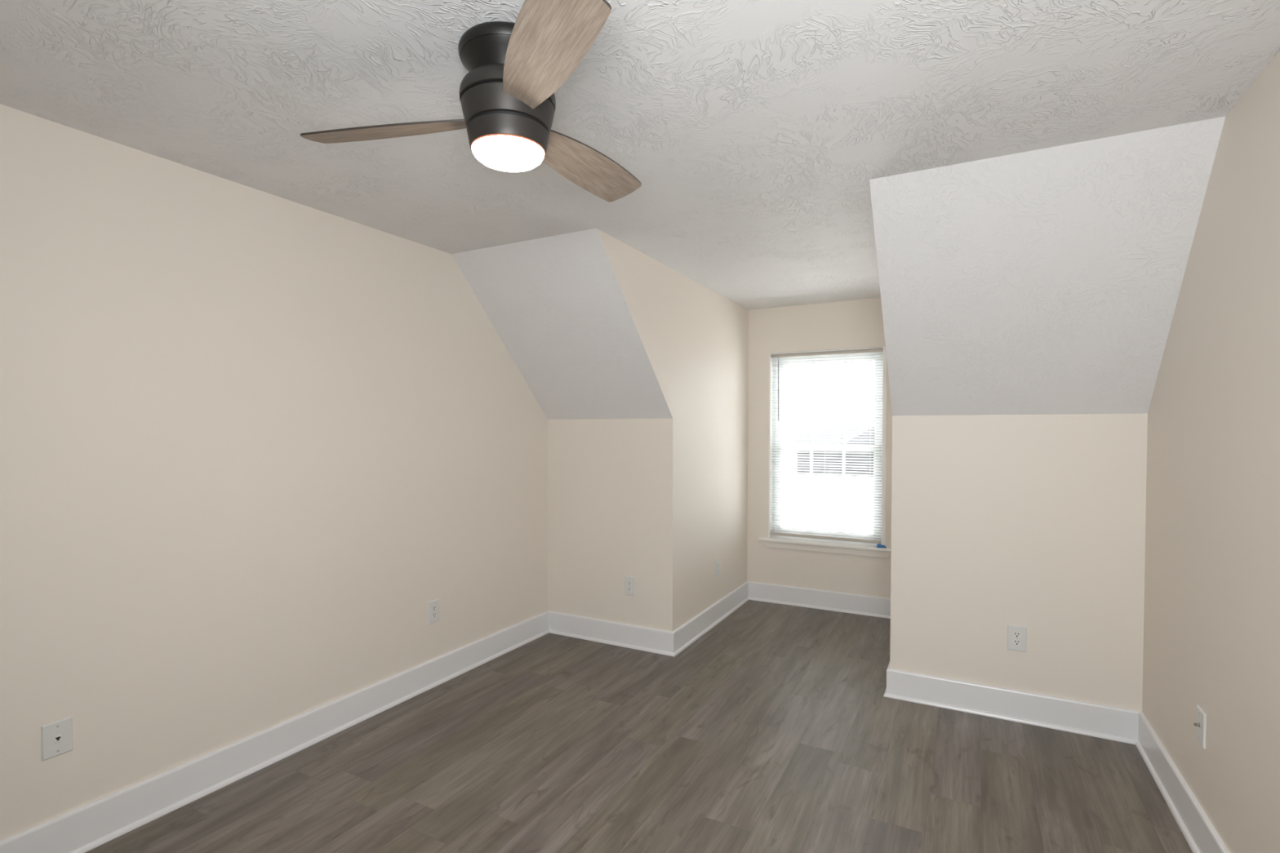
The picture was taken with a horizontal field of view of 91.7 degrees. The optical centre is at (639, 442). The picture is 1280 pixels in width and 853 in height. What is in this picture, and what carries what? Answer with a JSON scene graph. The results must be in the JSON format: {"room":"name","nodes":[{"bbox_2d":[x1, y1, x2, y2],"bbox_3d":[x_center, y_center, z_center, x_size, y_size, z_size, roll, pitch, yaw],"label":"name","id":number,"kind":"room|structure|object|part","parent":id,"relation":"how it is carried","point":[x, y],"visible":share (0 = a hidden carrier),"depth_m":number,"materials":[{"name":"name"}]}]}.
{"room":"empty attic bedroom","nodes":[
{"label":"empty attic bedroom","id":0,"kind":"room"},
{"bbox_2d":[0,103,547,840],"bbox_3d":[-2.130,0.175,1.779,0.100,2.440,6.000,1,1,29],"label":"wall","id":1,"kind":"structure","parent":0,"point":[250,437],"depth_m":2.47,"materials":[{"name":"beige paint"}]},
{"bbox_2d":[40,716,72,761],"bbox_3d":[-1.928,0.980,2.056,0.008,0.115,0.079,1,1,28],"label":"phone jack plate","id":2,"kind":"object","parent":1,"relation":"attached to","point":[56,737],"visible":1,"depth_m":2.05,"materials":[{"name":"white plastic"}]},
{"bbox_3d":[-1.926,0.979,2.055,0.003,0.021,0.018,1,1,28],"label":"jack frame","id":3,"kind":"part","parent":2,"relation":"part of","materials":[{"name":"white plastic"}]},
{"bbox_2d":[0,610,549,852],"bbox_3d":[-2.075,1.322,1.773,0.028,0.148,6.000,1,1,29],"label":"baseboard","id":4,"kind":"structure","parent":1,"relation":"attached to","point":[86,828],"depth_m":2.57,"materials":[{"name":"white wood"}]},
{"bbox_2d":[427,599,439,624],"bbox_3d":[-1.154,0.947,3.478,0.008,0.124,0.081,1,1,28],"label":"wall outlet","id":5,"kind":"object","parent":1,"relation":"attached to","point":[433,606],"visible":1,"depth_m":3.47,"materials":[{"name":"white plastic"}]},
{"bbox_2d":[431,612,436,617],"bbox_3d":[-1.151,0.967,3.477,0.003,0.029,0.034,1,1,28],"label":"receptacle","id":6,"kind":"object","parent":5,"relation":"attached to","point":[433,614],"depth_m":3.48,"materials":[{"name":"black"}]},
{"bbox_2d":[431,605,436,611],"bbox_3d":[-1.151,0.928,3.476,0.003,0.029,0.034,1,1,28],"label":"receptacle","id":7,"kind":"object","parent":5,"relation":"attached to","point":[433,607],"depth_m":3.47,"materials":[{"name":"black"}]},
{"bbox_2d":[451,228,672,419],"bbox_3d":[-0.432,-0.629,3.757,0.982,0.960,0.933,1,1,28],"label":"ceiling","id":8,"kind":"structure","parent":0,"point":[557,305],"depth_m":3.67,"materials":[{"name":"white paint"}]},
{"bbox_2d":[84,600,1192,852],"bbox_3d":[-0.249,1.450,1.647,3.524,0.100,7.531,1,1,28],"label":"floor","id":9,"kind":"structure","parent":0,"point":[775,730],"depth_m":2.62,"materials":[{"name":"laminate"}]},
{"bbox_2d":[0,0,1279,309],"bbox_3d":[-0.253,-1.089,1.581,3.492,0.100,7.641,1,1,28],"label":"ceiling","id":10,"kind":"structure","parent":0,"point":[754,134],"depth_m":1.89,"materials":[{"name":"white paint"}]},
{"bbox_2d":[300,0,641,201],"bbox_3d":[-0.338,-0.893,1.754,1.049,0.299,0.969,1,1,28],"label":"ceiling fan","id":11,"kind":"object","parent":10,"relation":"hanging from","point":[507,96],"visible":1,"depth_m":1.56,"materials":[{"name":"brown metal"}]},
{"bbox_3d":[-0.667,-0.856,1.705,0.520,0.006,0.151,-2,17,7],"label":"blade","id":12,"kind":"part","parent":11,"relation":"part of","materials":[{"name":"brown wood"}]},
{"bbox_2d":[471,135,544,172],"bbox_3d":[-0.351,-0.765,1.657,0.190,0.047,0.190,1,1,28],"label":"diffuser","id":13,"kind":"object","parent":11,"relation":"attached to","point":[510,153],"depth_m":1.61,"materials":[{"name":"white glass"}]},
{"bbox_3d":[-0.218,-0.851,1.364,0.151,0.006,0.519,18,-5,-26],"label":"blade","id":14,"kind":"part","parent":11,"relation":"part of","materials":[{"name":"brown wood"}]},
{"bbox_3d":[-0.177,-0.861,1.924,0.151,0.006,0.520,-18,-10,29],"label":"blade","id":15,"kind":"part","parent":11,"relation":"part of","materials":[{"name":"brown wood"}]},
{"bbox_2d":[596,228,748,631],"bbox_3d":[0.310,0.126,4.208,0.080,2.440,2.398,1,1,28],"label":"wall","id":16,"kind":"structure","parent":0,"point":[695,339],"depth_m":4.32,"materials":[{"name":"beige paint"}]},
{"bbox_2d":[672,581,749,657],"bbox_3d":[0.564,1.264,4.595,0.028,0.148,1.519,1,1,28],"label":"baseboard","id":17,"kind":"structure","parent":16,"relation":"attached to","point":[694,628],"depth_m":4.45,"materials":[{"name":"white wood"}]},
{"bbox_2d":[715,558,719,577],"bbox_3d":[0.577,0.935,4.633,0.008,0.124,0.081,1,1,28],"label":"wall outlet","id":18,"kind":"object","parent":16,"relation":"attached to","point":[717,562],"visible":1,"depth_m":4.62,"materials":[{"name":"white plastic"}]},
{"bbox_2d":[746,297,892,598],"bbox_3d":[1.517,0.110,5.014,1.292,2.440,0.160,1,1,28],"label":"wall","id":19,"kind":"structure","parent":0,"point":[855,323],"depth_m":5.03,"materials":[{"name":"beige paint"}]},
{"bbox_2d":[747,581,890,618],"bbox_3d":[1.472,1.257,4.956,1.292,0.148,0.028,1,1,28],"label":"baseboard","id":20,"kind":"structure","parent":19,"relation":"attached to","point":[871,606],"depth_m":4.96,"materials":[{"name":"white wood"}]},
{"bbox_2d":[758,346,891,558],"bbox_3d":[1.501,0.069,4.998,1.058,1.610,0.191,1,1,28],"label":"window","id":21,"kind":"structure","parent":19,"relation":"attached to","point":[868,549],"depth_m":4.97,"materials":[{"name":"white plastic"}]},
{"bbox_3d":[1.506,0.398,5.033,0.808,0.738,0.032,1,1,28],"label":"sash","id":22,"kind":"part","parent":21,"relation":"part of","materials":[{"name":"white glass"}]},
{"bbox_3d":[1.524,-0.311,5.051,0.808,0.756,0.032,1,1,28],"label":"sash","id":23,"kind":"part","parent":21,"relation":"part of","materials":[{"name":"white plastic"}]},
{"bbox_2d":[875,543,886,548],"bbox_3d":[1.841,0.791,4.755,0.082,0.026,0.038,0,1,16],"label":"scrap","id":24,"kind":"object","parent":21,"relation":"on","point":[878,545],"visible":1,"depth_m":4.74,"materials":[{"name":"blue"}]},
{"bbox_2d":[770,348,883,543],"bbox_3d":[1.474,0.028,4.965,0.867,1.496,0.042,1,1,28],"label":"window blind","id":25,"kind":"object","parent":19,"relation":"attached to","point":[782,356],"visible":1,"depth_m":4.96,"materials":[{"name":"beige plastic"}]},
{"bbox_3d":[1.115,-0.034,5.143,0.009,1.340,0.009,0,1,6],"label":"lift cord","id":26,"kind":"part","parent":25,"relation":"part of","materials":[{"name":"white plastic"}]},
{"bbox_3d":[1.176,0.026,5.132,0.001,1.450,0.026,1,1,28],"label":"ladder cord","id":27,"kind":"part","parent":25,"relation":"part of","materials":[{"name":"white fabric"}]},
{"bbox_3d":[1.478,0.030,4.971,0.001,1.450,0.026,1,1,28],"label":"ladder cord","id":28,"kind":"part","parent":25,"relation":"part of","materials":[{"name":"white fabric"}]},
{"bbox_3d":[1.476,0.764,4.987,0.867,0.023,0.024,1,1,28],"label":"rail","id":29,"kind":"part","parent":25,"relation":"part of","materials":[{"name":"beige plastic"}]},
{"bbox_3d":[1.783,0.033,4.808,0.001,1.450,0.026,1,1,28],"label":"ladder cord","id":30,"kind":"part","parent":25,"relation":"part of","materials":[{"name":"white fabric"}]},
{"bbox_2d":[547,413,1147,711],"bbox_3d":[0.846,0.604,3.658,3.342,1.509,0.100,1,1,28],"label":"wall","id":31,"kind":"structure","parent":0,"point":[1036,522],"depth_m":3.14,"materials":[{"name":"beige paint"}]},
{"bbox_2d":[548,610,674,656],"bbox_3d":[-0.217,1.272,4.166,1.002,0.148,0.028,1,1,28],"label":"baseboard","id":32,"kind":"structure","parent":31,"relation":"attached to","point":[611,633],"depth_m":4.15,"materials":[{"name":"white wood"}]},
{"bbox_2d":[624,575,635,595],"bbox_3d":[-0.067,0.945,4.091,0.081,0.124,0.008,1,1,28],"label":"wall outlet","id":33,"kind":"object","parent":31,"relation":"attached to","point":[629,582],"visible":1,"depth_m":4.09,"materials":[{"name":"white plastic"}]},
{"bbox_2d":[883,668,1142,744],"bbox_3d":[1.802,1.298,3.090,1.104,0.148,0.028,1,1,28],"label":"baseboard","id":34,"kind":"structure","parent":31,"relation":"attached to","point":[1082,717],"depth_m":3.06,"materials":[{"name":"white wood"}]},
{"bbox_2d":[1007,624,1026,652],"bbox_3d":[1.859,0.966,3.064,0.081,0.124,0.008,1,1,28],"label":"wall outlet","id":35,"kind":"object","parent":31,"relation":"attached to","point":[1016,635],"visible":1,"depth_m":3.06,"materials":[{"name":"white plastic"}]},
{"bbox_2d":[1013,639,1021,645],"bbox_3d":[1.858,0.986,3.062,0.034,0.029,0.003,1,1,28],"label":"receptacle","id":36,"kind":"object","parent":35,"relation":"attached to","point":[1015,642],"depth_m":3.06,"materials":[{"name":"white plastic"}]},
{"bbox_2d":[1013,631,1021,638],"bbox_3d":[1.858,0.947,3.061,0.034,0.029,0.003,1,1,28],"label":"receptacle","id":37,"kind":"object","parent":35,"relation":"attached to","point":[1016,634],"depth_m":3.06,"materials":[{"name":"white plastic"}]},
{"bbox_2d":[869,115,1226,415],"bbox_3d":[1.618,-0.606,2.664,1.081,0.955,0.933,1,1,28],"label":"ceiling","id":38,"kind":"structure","parent":0,"point":[1047,281],"depth_m":2.54,"materials":[{"name":"white paint"}]},
{"bbox_2d":[1142,50,1279,852],"bbox_3d":[0.943,0.214,0.141,0.100,2.440,6.000,1,1,28],"label":"wall","id":39,"kind":"structure","parent":0,"point":[1211,610],"depth_m":1.94,"materials":[{"name":"beige paint"}]},
{"bbox_2d":[1135,711,1229,852],"bbox_3d":[0.885,1.359,0.195,0.028,0.148,6.000,1,1,28],"label":"baseboard","id":40,"kind":"structure","parent":39,"relation":"attached to","point":[1200,834],"depth_m":2.30,"materials":[{"name":"white wood"}]},
{"bbox_2d":[1194,704,1206,749],"bbox_3d":[1.913,0.972,2.129,0.020,0.118,0.082,1,1,28],"label":"cable plate","id":41,"kind":"object","parent":39,"relation":"attached to","point":[1201,717],"visible":1,"depth_m":2.11,"materials":[{"name":"white plastic"}]},
{"label":"outside","id":42,"kind":"structure","parent":0,"visible":0},
{"bbox_2d":[781,450,873,533],"bbox_3d":[37.932,2.927,76.820,180.000,0.200,156.000,1,1,28],"label":"ground","id":43,"kind":"structure","parent":42,"point":[782,451],"depth_m":38.58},
{"bbox_2d":[791,426,875,476],"bbox_3d":[24.800,0.197,61.266,17.800,5.900,10.700,1,1,28],"label":"house","id":44,"kind":"structure","parent":43,"relation":"on","point":[801,427],"depth_m":60.35,"materials":[{"name":"grey"}]}
]}

